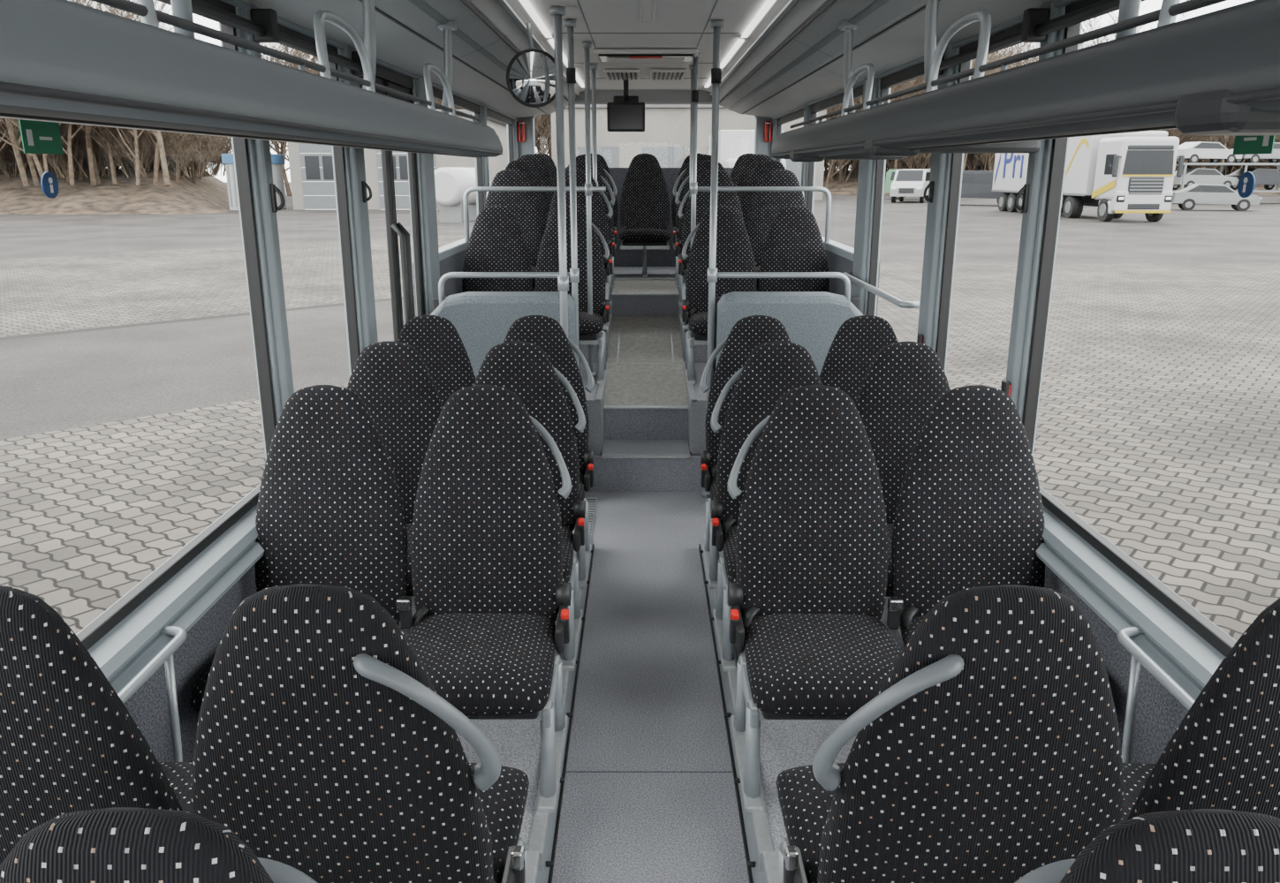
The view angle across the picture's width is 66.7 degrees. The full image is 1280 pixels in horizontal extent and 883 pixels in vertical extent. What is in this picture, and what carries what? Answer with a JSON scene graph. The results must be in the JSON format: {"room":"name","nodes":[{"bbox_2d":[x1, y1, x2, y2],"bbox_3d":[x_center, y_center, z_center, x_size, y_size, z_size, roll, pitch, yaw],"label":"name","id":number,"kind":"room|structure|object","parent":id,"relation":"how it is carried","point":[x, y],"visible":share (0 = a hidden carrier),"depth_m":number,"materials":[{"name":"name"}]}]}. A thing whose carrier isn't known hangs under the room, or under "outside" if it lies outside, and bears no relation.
{"room":"vehicle interior","nodes":[
{"label":"vehicle interior","id":0,"kind":"room"},
{"bbox_2d":[75,0,518,762],"bbox_3d":[-1.160,-0.360,3.431,0.140,2.500,12.000,0,15,0],"label":"wall","id":1,"kind":"structure","parent":0,"point":[197,590],"depth_m":2.94,"materials":[{"name":"metal"}]},
{"bbox_2d":[117,626,186,762],"bbox_3d":[-1.113,0.811,2.033,0.122,0.593,0.704,0,15,0],"label":"handrail","id":2,"kind":"object","parent":1,"relation":"attached to","point":[165,655],"visible":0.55,"depth_m":2.20,"materials":[{"name":"grey metal"}]},
{"bbox_2d":[0,0,503,158],"bbox_3d":[-0.886,-0.669,1.248,0.508,0.497,6.760,0,15,0],"label":"luggage rack","id":3,"kind":"object","parent":1,"relation":"attached to","point":[62,61],"visible":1,"depth_m":1.47,"materials":[{"name":"grey plastic"}]},
{"bbox_2d":[158,0,363,75],"bbox_3d":[-1.107,-0.755,1.168,0.065,0.090,5.650,0,15,0],"label":"rail","id":4,"kind":"object","parent":1,"relation":"attached to","point":[263,24],"visible":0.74,"depth_m":2.84,"materials":[{"name":"black metal"}]},
{"bbox_2d":[269,183,284,212],"bbox_3d":[-1.118,-0.752,3.001,0.039,0.085,0.020,0,15,0],"label":"coat hook","id":5,"kind":"object","parent":1,"relation":"attached to","point":[273,188],"visible":1,"depth_m":3.00,"materials":[{"name":"black plastic"}]},
{"bbox_2d":[361,181,371,202],"bbox_3d":[-1.115,-1.022,3.974,0.039,0.085,0.020,0,15,0],"label":"coat hook","id":6,"kind":"object","parent":1,"relation":"attached to","point":[364,185],"visible":1,"depth_m":3.97,"materials":[{"name":"black plastic"}]},
{"bbox_2d":[358,75,424,341],"bbox_3d":[-1.158,-0.629,4.758,0.089,2.150,1.050,0,15,0],"label":"door","id":7,"kind":"structure","parent":1,"relation":"in","point":[393,229],"depth_m":4.69,"materials":[{"name":"black metal"}]},
{"bbox_2d":[517,121,524,141],"bbox_3d":[-1.087,-2.838,8.888,0.060,0.180,0.059,0,15,0],"label":"hammer","id":8,"kind":"object","parent":1,"relation":"attached to","point":[520,124],"visible":1,"depth_m":8.88,"materials":[{"name":"red plastic"}]},
{"bbox_2d":[462,186,605,244],"bbox_3d":[-0.686,-1.458,6.343,0.926,0.400,0.031,0,15,0],"label":"handrail","id":9,"kind":"object","parent":1,"relation":"attached to","point":[470,190],"visible":0.96,"depth_m":6.29,"materials":[{"name":"grey metal"}]},
{"bbox_3d":[-1.197,-0.030,1.074,0.006,1.435,3.980,0,15,0],"label":"window","id":10,"kind":"structure","parent":1,"relation":"in","visible":0},
{"bbox_2d":[18,119,63,198],"bbox_3d":[-1.187,-0.564,1.943,0.006,0.151,0.130,0,15,0],"label":"sticker","id":11,"kind":"object","parent":10,"relation":"attached to","point":[38,137],"visible":0.97,"depth_m":1.94,"materials":[{"name":"green"}]},
{"bbox_2d":[517,90,772,266],"bbox_3d":[0.043,-2.290,9.120,2.520,2.020,0.120,0,15,0],"label":"wall","id":12,"kind":"structure","parent":0,"point":[622,258],"depth_m":8.97,"materials":[{"name":"plastic"}]},
{"bbox_2d":[639,0,655,22],"bbox_3d":[0.033,-1.923,4.292,0.070,0.024,0.900,0,15,0],"label":"strip","id":13,"kind":"object","parent":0,"point":[647,7],"depth_m":4.36,"materials":[{"name":"grey plastic"}]},
{"bbox_2d":[242,0,1058,118],"bbox_3d":[0.030,-1.520,3.096,2.520,0.325,11.980,0,15,0],"label":"ceiling","id":14,"kind":"structure","parent":0,"point":[792,59],"depth_m":4.50,"materials":[{"name":"white plastic"}]},
{"bbox_2d":[506,22,555,107],"bbox_3d":[-0.500,-1.772,4.573,0.262,0.382,0.129,-2,16,-6],"label":"convex mirror","id":15,"kind":"object","parent":14,"relation":"attached to","point":[530,74],"visible":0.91,"depth_m":4.54,"materials":[{"name":"silver glass"}]},
{"bbox_2d":[519,0,584,87],"bbox_3d":[-0.498,-1.567,3.017,0.035,0.008,11.050,0,15,0],"label":"ceiling lamp","id":16,"kind":"object","parent":14,"relation":"attached to","point":[526,3],"depth_m":4.81,"materials":[{"name":"white plastic"}]},
{"bbox_2d":[604,68,640,80],"bbox_3d":[-0.130,-2.747,7.281,0.260,0.027,0.600,0,15,0],"label":"ceiling air vent","id":17,"kind":"object","parent":14,"relation":"in","point":[610,74],"depth_m":7.11,"materials":[{"name":"grey plastic"}]},
{"bbox_2d":[606,79,644,131],"bbox_3d":[-0.110,-2.655,7.668,0.300,0.400,0.064,0,15,0],"label":"monitor","id":18,"kind":"object","parent":14,"relation":"hanging from","point":[625,113],"depth_m":7.66,"materials":[{"name":"black plastic"}]},
{"bbox_2d":[592,48,698,63],"bbox_3d":[0.037,-2.418,6.127,0.640,0.043,0.600,0,15,0],"label":"roof hatch","id":19,"kind":"object","parent":14,"relation":"attached to","point":[602,56],"visible":0.97,"depth_m":5.90,"materials":[{"name":"white plastic"}]},
{"bbox_2d":[650,68,687,80],"bbox_3d":[0.210,-2.747,7.280,0.260,0.027,0.600,0,15,0],"label":"ceiling air vent","id":20,"kind":"object","parent":14,"relation":"in","point":[658,74],"depth_m":7.11,"materials":[{"name":"grey plastic"}]},
{"bbox_2d":[704,0,776,87],"bbox_3d":[0.557,-1.566,3.015,0.035,0.008,11.050,0,15,0],"label":"ceiling lamp","id":21,"kind":"object","parent":14,"relation":"attached to","point":[768,3],"depth_m":5.00,"materials":[{"name":"white plastic"}]},
{"bbox_2d":[400,266,903,882],"bbox_3d":[0.030,0.387,3.625,2.400,0.956,11.980,0,15,0],"label":"floor","id":22,"kind":"structure","parent":0,"point":[649,791],"depth_m":3.38,"materials":[{"name":"plastic"}]},
{"bbox_2d":[0,585,192,864],"bbox_3d":[-0.913,0.621,1.726,0.450,1.040,0.614,0,15,0],"label":"passenger seat","id":23,"kind":"object","parent":22,"relation":"on","point":[69,743],"visible":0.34,"depth_m":1.37,"materials":[{"name":"fabric"}]},
{"bbox_2d":[0,807,317,882],"bbox_3d":[-0.450,0.895,0.738,0.490,1.040,0.647,0,15,0],"label":"passenger seat","id":24,"kind":"object","parent":22,"relation":"on","point":[120,844],"visible":1,"depth_m":0.84,"materials":[{"name":"fabric"}]},
{"bbox_2d":[190,385,407,712],"bbox_3d":[-0.910,0.412,2.664,0.450,1.040,0.614,0,15,0],"label":"passenger seat","id":25,"kind":"object","parent":22,"relation":"on","point":[329,511],"visible":0.41,"depth_m":2.81,"materials":[{"name":"fabric"}]},
{"bbox_2d":[190,584,529,882],"bbox_3d":[-0.448,0.625,1.709,0.490,1.040,0.647,0,15,0],"label":"passenger seat","id":26,"kind":"object","parent":22,"relation":"on","point":[325,744],"visible":0.95,"depth_m":1.37,"materials":[{"name":"fabric"}]},
{"bbox_2d":[346,340,442,628],"bbox_3d":[-0.909,0.212,3.387,0.450,1.040,0.614,0,15,0],"label":"passenger seat","id":27,"kind":"object","parent":22,"relation":"on","point":[392,379],"visible":0.27,"depth_m":3.52,"materials":[{"name":"fabric"}]},
{"bbox_2d":[396,315,476,408],"bbox_3d":[-0.907,0.033,4.033,0.450,1.040,0.614,0,15,0],"label":"passenger seat","id":28,"kind":"object","parent":22,"relation":"on","point":[436,339],"visible":0.19,"depth_m":4.16,"materials":[{"name":"fabric"}]},
{"bbox_2d":[395,385,571,813],"bbox_3d":[-0.445,0.408,2.679,0.490,1.040,0.647,0,15,0],"label":"passenger seat","id":29,"kind":"object","parent":22,"relation":"on","point":[488,588],"visible":0.93,"depth_m":2.80,"materials":[{"name":"fabric"}]},
{"bbox_2d":[462,204,533,292],"bbox_3d":[-0.902,-0.907,5.962,0.450,1.040,0.614,0,15,0],"label":"passenger seat","id":30,"kind":"object","parent":22,"relation":"on","point":[496,243],"visible":0.35,"depth_m":6.10,"materials":[{"name":"fabric"}]},
{"bbox_2d":[484,169,543,291],"bbox_3d":[-0.901,-1.316,6.616,0.450,1.040,0.614,0,15,0],"label":"passenger seat","id":31,"kind":"object","parent":22,"relation":"on","point":[524,205],"visible":0.29,"depth_m":6.75,"materials":[{"name":"fabric"}]},
{"bbox_2d":[505,159,549,234],"bbox_3d":[-0.899,-1.549,7.195,0.450,1.040,0.614,0,15,0],"label":"passenger seat","id":32,"kind":"object","parent":22,"relation":"on","point":[527,168],"visible":0.19,"depth_m":7.33,"materials":[{"name":"fabric"}]},
{"bbox_2d":[473,340,585,671],"bbox_3d":[-0.444,0.208,3.402,0.490,1.040,0.647,0,15,0],"label":"passenger seat","id":33,"kind":"object","parent":22,"relation":"on","point":[523,368],"visible":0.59,"depth_m":3.52,"materials":[{"name":"fabric"}]},
{"bbox_2d":[517,154,554,206],"bbox_3d":[-0.898,-1.766,7.788,0.450,1.040,0.614,0,15,0],"label":"passenger seat","id":34,"kind":"object","parent":22,"relation":"on","point":[537,161],"visible":0.19,"depth_m":7.92,"materials":[{"name":"fabric"}]},
{"bbox_2d":[534,153,557,186],"bbox_3d":[-0.888,-1.980,8.487,0.450,1.040,0.614,0,15,0],"label":"passenger seat","id":35,"kind":"object","parent":22,"relation":"on","point":[548,160],"visible":0.13,"depth_m":8.61,"materials":[{"name":"fabric"}]},
{"bbox_2d":[503,315,594,589],"bbox_3d":[-0.442,0.029,4.047,0.490,1.040,0.647,0,15,0],"label":"passenger seat","id":36,"kind":"object","parent":22,"relation":"on","point":[545,332],"visible":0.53,"depth_m":4.16,"materials":[{"name":"fabric"}]},
{"bbox_2d":[550,7,568,338],"bbox_3d":[-0.372,-0.775,4.715,0.072,2.455,0.070,0,15,0],"label":"pole","id":37,"kind":"object","parent":22,"relation":"on","point":[563,279],"visible":0.62,"depth_m":4.56,"materials":[{"name":"grey metal"}]},
{"bbox_2d":[563,19,579,369],"bbox_3d":[-0.341,-0.874,5.072,0.063,2.455,0.061,0,15,0],"label":"pole","id":38,"kind":"object","parent":22,"relation":"on","point":[570,24],"visible":0.67,"depth_m":4.91,"materials":[{"name":"grey metal"}]},
{"bbox_2d":[438,272,569,304],"bbox_3d":[-0.702,-0.774,5.121,0.720,0.236,0.031,0,15,0],"label":"handrail","id":39,"kind":"object","parent":38,"relation":"attached to","point":[452,275],"visible":0.88,"depth_m":5.08,"materials":[{"name":"grey metal"}]},
{"bbox_2d":[534,204,609,384],"bbox_3d":[-0.437,-0.911,5.976,0.490,1.040,0.647,0,15,0],"label":"passenger seat","id":40,"kind":"object","parent":22,"relation":"on","point":[591,327],"visible":0.59,"depth_m":6.10,"materials":[{"name":"fabric"}]},
{"bbox_2d":[545,169,613,328],"bbox_3d":[-0.435,-1.320,6.631,0.490,1.040,0.647,0,15,0],"label":"passenger seat","id":41,"kind":"object","parent":22,"relation":"on","point":[599,218],"visible":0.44,"depth_m":6.76,"materials":[{"name":"fabric"}]},
{"bbox_2d":[582,41,595,377],"bbox_3d":[-0.304,-1.342,5.803,0.057,1.945,0.056,0,15,0],"label":"pole","id":42,"kind":"object","parent":22,"relation":"on","point":[586,45],"visible":0.8,"depth_m":5.75,"materials":[{"name":"grey metal"}]},
{"bbox_2d":[565,159,614,306],"bbox_3d":[-0.434,-1.554,7.209,0.490,1.040,0.647,0,15,0],"label":"passenger seat","id":43,"kind":"object","parent":22,"relation":"on","point":[580,164],"visible":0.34,"depth_m":7.33,"materials":[{"name":"fabric"}]},
{"bbox_2d":[590,64,598,186],"bbox_3d":[-0.322,-1.810,6.950,0.057,1.655,0.056,0,15,0],"label":"pole","id":44,"kind":"object","parent":22,"relation":"on","point":[593,67],"visible":0.38,"depth_m":6.82,"materials":[{"name":"grey metal"}]},
{"bbox_2d":[575,154,617,287],"bbox_3d":[-0.433,-1.770,7.803,0.490,1.040,0.647,0,15,0],"label":"passenger seat","id":45,"kind":"object","parent":22,"relation":"on","point":[602,172],"visible":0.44,"depth_m":7.93,"materials":[{"name":"fabric"}]},
{"bbox_2d":[590,153,617,249],"bbox_3d":[-0.423,-1.980,8.486,0.450,1.040,0.614,0,15,0],"label":"passenger seat","id":46,"kind":"object","parent":22,"relation":"on","point":[601,158],"visible":0.12,"depth_m":8.63,"materials":[{"name":"fabric"}]},
{"bbox_2d":[618,153,670,277],"bbox_3d":[0.042,-1.980,8.485,0.450,1.040,0.614,0,15,0],"label":"passenger seat","id":47,"kind":"object","parent":22,"relation":"on","point":[644,208],"visible":1,"depth_m":8.62,"materials":[{"name":"fabric"}]},
{"bbox_2d":[430,291,863,378],"bbox_3d":[0.034,-0.227,5.198,2.280,1.140,0.280,0,15,0],"label":"wall","id":48,"kind":"structure","parent":22,"relation":"on","point":[812,321],"depth_m":4.94,"materials":[{"name":"grey plastic"}]},
{"bbox_2d":[671,153,702,249],"bbox_3d":[0.507,-1.979,8.484,0.450,1.040,0.614,0,15,0],"label":"passenger seat","id":49,"kind":"object","parent":22,"relation":"on","point":[686,161],"visible":0.11,"depth_m":8.63,"materials":[{"name":"fabric"}]},
{"bbox_2d":[689,64,693,197],"bbox_3d":[0.368,-1.810,6.948,0.057,1.655,0.056,0,15,0],"label":"pole","id":50,"kind":"object","parent":22,"relation":"on","point":[691,66],"visible":0.26,"depth_m":6.83,"materials":[{"name":"grey metal"}]},
{"bbox_2d":[673,154,711,288],"bbox_3d":[0.513,-1.769,7.801,0.490,1.040,0.647,0,15,0],"label":"passenger seat","id":51,"kind":"object","parent":22,"relation":"on","point":[685,173],"visible":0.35,"depth_m":7.93,"materials":[{"name":"fabric"}]},
{"bbox_2d":[687,52,700,329],"bbox_3d":[0.347,-1.584,6.264,0.061,1.725,0.059,0,15,0],"label":"pole","id":52,"kind":"object","parent":22,"relation":"on","point":[693,185],"visible":0.57,"depth_m":6.17,"materials":[{"name":"grey metal"}]},
{"bbox_2d":[674,159,725,306],"bbox_3d":[0.511,-1.553,7.207,0.490,1.040,0.647,0,15,0],"label":"passenger seat","id":53,"kind":"object","parent":22,"relation":"on","point":[704,165],"visible":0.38,"depth_m":7.33,"materials":[{"name":"fabric"}]},
{"bbox_2d":[677,169,744,327],"bbox_3d":[0.510,-1.320,6.629,0.490,1.040,0.647,0,15,0],"label":"passenger seat","id":54,"kind":"object","parent":22,"relation":"on","point":[730,199],"visible":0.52,"depth_m":6.75,"materials":[{"name":"fabric"}]},
{"bbox_2d":[701,19,723,498],"bbox_3d":[0.379,-0.879,5.089,0.068,2.455,0.067,0,15,0],"label":"pole","id":55,"kind":"object","parent":22,"relation":"on","point":[716,25],"visible":0.9,"depth_m":4.97,"materials":[{"name":"grey metal"}]},
{"bbox_2d":[716,272,850,301],"bbox_3d":[0.744,-0.773,5.118,0.730,0.236,0.031,0,15,0],"label":"handrail","id":56,"kind":"object","parent":55,"relation":"attached to","point":[720,275],"visible":0.9,"depth_m":5.08,"materials":[{"name":"grey metal"}]},
{"bbox_2d":[681,204,757,384],"bbox_3d":[0.508,-0.910,5.974,0.490,1.040,0.647,0,15,0],"label":"passenger seat","id":57,"kind":"object","parent":22,"relation":"on","point":[734,252],"visible":0.7,"depth_m":6.10,"materials":[{"name":"fabric"}]},
{"bbox_2d":[729,153,755,186],"bbox_3d":[0.972,-1.979,8.483,0.450,1.040,0.614,0,15,0],"label":"passenger seat","id":58,"kind":"object","parent":22,"relation":"on","point":[740,162],"visible":0.11,"depth_m":8.61,"materials":[{"name":"fabric"}]},
{"bbox_2d":[699,315,791,589],"bbox_3d":[0.504,0.029,4.045,0.490,1.040,0.647,0,15,0],"label":"passenger seat","id":59,"kind":"object","parent":22,"relation":"on","point":[748,333],"visible":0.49,"depth_m":4.16,"materials":[{"name":"fabric"}]},
{"bbox_2d":[736,154,772,205],"bbox_3d":[0.978,-1.765,7.784,0.450,1.040,0.614,0,15,0],"label":"passenger seat","id":60,"kind":"object","parent":22,"relation":"on","point":[751,162],"visible":0.15,"depth_m":7.91,"materials":[{"name":"fabric"}]},
{"bbox_2d":[741,159,785,231],"bbox_3d":[0.977,-1.548,7.191,0.450,1.040,0.614,0,15,0],"label":"passenger seat","id":61,"kind":"object","parent":22,"relation":"on","point":[761,168],"visible":0.23,"depth_m":7.32,"materials":[{"name":"fabric"}]},
{"bbox_2d":[710,341,822,671],"bbox_3d":[0.502,0.208,3.400,0.490,1.040,0.647,0,15,0],"label":"passenger seat","id":62,"kind":"object","parent":22,"relation":"on","point":[773,369],"visible":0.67,"depth_m":3.51,"materials":[{"name":"fabric"}]},
{"bbox_2d":[747,169,806,291],"bbox_3d":[0.975,-1.315,6.612,0.450,1.040,0.614,0,15,0],"label":"passenger seat","id":63,"kind":"object","parent":22,"relation":"on","point":[767,205],"visible":0.21,"depth_m":6.75,"materials":[{"name":"fabric"}]},
{"bbox_2d":[757,204,829,292],"bbox_3d":[0.974,-0.905,5.958,0.450,1.040,0.614,0,15,0],"label":"passenger seat","id":64,"kind":"object","parent":22,"relation":"on","point":[794,243],"visible":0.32,"depth_m":6.10,"materials":[{"name":"fabric"}]},
{"bbox_2d":[727,385,903,813],"bbox_3d":[0.500,0.409,2.677,0.490,1.040,0.647,0,15,0],"label":"passenger seat","id":65,"kind":"object","parent":22,"relation":"on","point":[806,601],"visible":0.93,"depth_m":2.80,"materials":[{"name":"fabric"}]},
{"bbox_2d":[819,315,898,404],"bbox_3d":[0.969,0.034,4.029,0.450,1.040,0.614,0,15,0],"label":"passenger seat","id":66,"kind":"object","parent":22,"relation":"on","point":[858,341],"visible":0.2,"depth_m":4.16,"materials":[{"name":"fabric"}]},
{"bbox_2d":[855,341,950,637],"bbox_3d":[0.967,0.213,3.383,0.450,1.040,0.614,0,15,0],"label":"passenger seat","id":67,"kind":"object","parent":22,"relation":"on","point":[902,385],"visible":0.15,"depth_m":3.52,"materials":[{"name":"fabric"}]},
{"bbox_2d":[775,584,1123,882],"bbox_3d":[0.498,0.626,1.707,0.490,1.040,0.647,0,15,0],"label":"passenger seat","id":68,"kind":"object","parent":22,"relation":"on","point":[988,751],"visible":0.96,"depth_m":1.37,"materials":[{"name":"fabric"}]},
{"bbox_2d":[891,385,1045,646],"bbox_3d":[0.966,0.413,2.660,0.450,1.040,0.614,0,15,0],"label":"passenger seat","id":69,"kind":"object","parent":22,"relation":"on","point":[969,511],"visible":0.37,"depth_m":2.81,"materials":[{"name":"fabric"}]},
{"bbox_2d":[1014,809,1279,882],"bbox_3d":[0.496,0.895,0.736,0.490,1.040,0.647,0,15,0],"label":"passenger seat","id":70,"kind":"object","parent":22,"relation":"on","point":[1200,845],"visible":1,"depth_m":0.84,"materials":[{"name":"fabric"}]},
{"bbox_2d":[1120,598,1279,822],"bbox_3d":[0.963,0.622,1.721,0.450,1.040,0.614,0,15,0],"label":"passenger seat","id":71,"kind":"object","parent":22,"relation":"on","point":[1224,753],"visible":0.34,"depth_m":1.37,"materials":[{"name":"fabric"}]},
{"bbox_2d":[771,0,1236,764],"bbox_3d":[1.220,-0.358,3.426,0.140,2.500,12.000,0,15,0],"label":"wall","id":72,"kind":"structure","parent":0,"point":[1112,590],"depth_m":2.94,"materials":[{"name":"metal"}]},
{"bbox_2d":[697,186,831,242],"bbox_3d":[0.794,-1.457,6.339,0.896,0.400,0.031,0,15,0],"label":"handrail","id":73,"kind":"object","parent":72,"relation":"attached to","point":[824,190],"visible":0.89,"depth_m":6.28,"materials":[{"name":"grey metal"}]},
{"bbox_2d":[764,121,772,141],"bbox_3d":[1.173,-2.837,8.883,0.060,0.180,0.059,0,15,0],"label":"hammer","id":74,"kind":"object","parent":72,"relation":"attached to","point":[768,124],"visible":1,"depth_m":8.87,"materials":[{"name":"red plastic"}]},
{"bbox_2d":[842,272,919,308],"bbox_3d":[1.190,-0.777,4.918,0.086,0.031,1.331,0,15,0],"label":"handrail","id":75,"kind":"object","parent":72,"relation":"attached to","point":[881,293],"visible":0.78,"depth_m":4.59,"materials":[{"name":"grey metal"}]},
{"bbox_2d":[916,333,924,343],"bbox_3d":[1.190,-0.396,4.121,0.026,0.120,0.040,0,15,0],"label":"button","id":76,"kind":"object","parent":72,"relation":"attached to","point":[920,338],"visible":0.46,"depth_m":4.10,"materials":[{"name":"red"}]},
{"bbox_2d":[923,181,934,202],"bbox_3d":[1.178,-1.020,3.969,0.039,0.085,0.020,0,15,0],"label":"coat hook","id":77,"kind":"object","parent":72,"relation":"attached to","point":[930,185],"visible":1,"depth_m":3.96,"materials":[{"name":"black plastic"}]},
{"bbox_2d":[1000,379,1010,396],"bbox_3d":[1.188,-0.138,3.155,0.026,0.120,0.040,0,15,0],"label":"button","id":78,"kind":"object","parent":72,"relation":"attached to","point":[1005,387],"visible":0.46,"depth_m":3.13,"materials":[{"name":"red"}]},
{"bbox_2d":[1014,183,1030,212],"bbox_3d":[1.176,-0.750,2.996,0.039,0.085,0.020,0,15,0],"label":"coat hook","id":79,"kind":"object","parent":72,"relation":"attached to","point":[1026,188],"visible":1,"depth_m":2.99,"materials":[{"name":"black plastic"}]},
{"bbox_2d":[771,0,1279,161],"bbox_3d":[0.936,-0.757,1.599,0.510,0.515,7.490,0,15,0],"label":"luggage rack","id":80,"kind":"object","parent":72,"relation":"attached to","point":[1216,72],"visible":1,"depth_m":1.59,"materials":[{"name":"grey plastic"}]},
{"bbox_2d":[938,0,1145,75],"bbox_3d":[1.157,-0.753,1.163,0.065,0.090,5.650,0,15,0],"label":"rail","id":81,"kind":"object","parent":72,"relation":"attached to","point":[1036,26],"visible":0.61,"depth_m":2.83,"materials":[{"name":"black metal"}]},
{"bbox_2d":[1117,627,1195,763],"bbox_3d":[1.165,0.812,2.028,0.122,0.593,0.704,0,15,0],"label":"handrail","id":82,"kind":"object","parent":72,"relation":"attached to","point":[1139,657],"visible":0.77,"depth_m":2.19,"materials":[{"name":"grey metal"}]},
{"bbox_3d":[1.245,-0.029,1.068,0.006,1.435,3.980,0,15,0],"label":"window","id":83,"kind":"structure","parent":72,"relation":"in","visible":0},
{"bbox_2d":[1232,135,1275,197],"bbox_3d":[1.240,-0.573,1.976,0.006,0.151,0.130,0,15,0],"label":"sticker","id":84,"kind":"object","parent":83,"relation":"attached to","point":[1243,144],"visible":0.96,"depth_m":1.98,"materials":[{"name":"green"}]},
{"label":"outside","id":85,"kind":"structure","parent":0,"visible":0},
{"bbox_2d":[0,181,1279,641],"bbox_3d":[0.204,-19.352,77.652,320.000,0.001,280.000,0,15,0],"label":"ground","id":86,"kind":"structure","parent":85,"point":[131,419],"depth_m":10.97,"materials":[{"name":"grey concrete"}]},
{"bbox_2d":[221,153,286,210],"bbox_3d":[-22.246,-15.034,56.280,2.600,3.100,2.600,0,15,0],"label":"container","id":87,"kind":"object","parent":86,"relation":"on","point":[227,159],"visible":0.33,"depth_m":55.43,"materials":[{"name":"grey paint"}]},
{"bbox_2d":[287,109,507,210],"bbox_3d":[-14.727,-18.404,63.941,11.400,5.500,17.600,0,15,0],"label":"building","id":88,"kind":"structure","parent":86,"relation":"on","point":[311,165],"depth_m":55.97,"materials":[{"name":"grey"}]},
{"bbox_2d":[434,166,491,222],"bbox_3d":[-7.878,-10.846,42.672,1.600,2.300,3.200,4,16,15],"label":"storage tank","id":89,"kind":"object","parent":86,"relation":"on","point":[451,184],"visible":0.66,"depth_m":41.34,"materials":[{"name":"grey paint"}]},
{"bbox_2d":[0,0,1279,214],"bbox_3d":[15.227,-32.064,84.534,270.000,21.123,84.982,0,15,0],"label":"woodland","id":90,"kind":"object","parent":86,"relation":"on","point":[159,172],"visible":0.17,"depth_m":56.60,"materials":[{"name":"brown plant"}]},
{"bbox_2d":[550,104,826,200],"bbox_3d":[3.708,-23.305,78.623,21.600,7.100,8.600,0,15,0],"label":"warehouse","id":91,"kind":"structure","parent":86,"relation":"on","point":[666,135],"depth_m":74.42,"materials":[{"name":"grey"}]},
{"bbox_2d":[708,129,786,169],"bbox_3d":[4.419,-11.109,41.002,2.500,3.700,9.020,0,15,0],"label":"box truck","id":92,"kind":"object","parent":86,"relation":"on","point":[732,144],"visible":0.13,"depth_m":38.24,"materials":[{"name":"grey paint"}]},
{"bbox_2d":[884,169,905,199],"bbox_3d":[22.614,-20.456,77.289,5.888,2.323,2.277,6,17,21],"label":"van","id":93,"kind":"object","parent":86,"relation":"on","point":[890,173],"visible":0.08,"depth_m":77.16,"materials":[{"name":"green paint"}]},
{"bbox_2d":[889,168,930,203],"bbox_3d":[19.783,-18.586,70.543,2.277,2.323,5.888,6,17,22],"label":"van","id":94,"kind":"object","parent":86,"relation":"on","point":[912,183],"visible":0.81,"depth_m":68.55,"materials":[{"name":"grey paint"}]},
{"bbox_2d":[960,170,1006,203],"bbox_3d":[22.182,-16.667,63.812,5.632,2.222,2.178,8,17,26],"label":"van","id":95,"kind":"object","parent":86,"relation":"on","point":[975,184],"visible":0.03,"depth_m":62.78,"materials":[{"name":"grey paint"}]},
{"bbox_2d":[991,130,1184,221],"bbox_3d":[21.459,-13.241,48.222,3.000,3.950,14.285,0,16,-1],"label":"truck","id":96,"kind":"object","parent":86,"relation":"on","point":[1128,172],"visible":0.84,"depth_m":42.13,"materials":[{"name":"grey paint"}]},
{"bbox_2d":[1171,183,1261,211],"bbox_3d":[32.661,-13.889,55.219,4.320,1.460,1.820,6,17,21],"label":"car","id":97,"kind":"object","parent":86,"relation":"on","point":[1186,198],"visible":0.99,"depth_m":54.53,"materials":[{"name":"silver metal"}]},
{"bbox_2d":[1172,141,1279,192],"bbox_3d":[45.181,-18.618,67.372,18.000,4.080,2.420,-2,16,-6],"label":"car transporter","id":98,"kind":"object","parent":86,"relation":"on","point":[1192,152],"visible":0.63,"depth_m":65.82,"materials":[{"name":"silver metal"}]}
]}

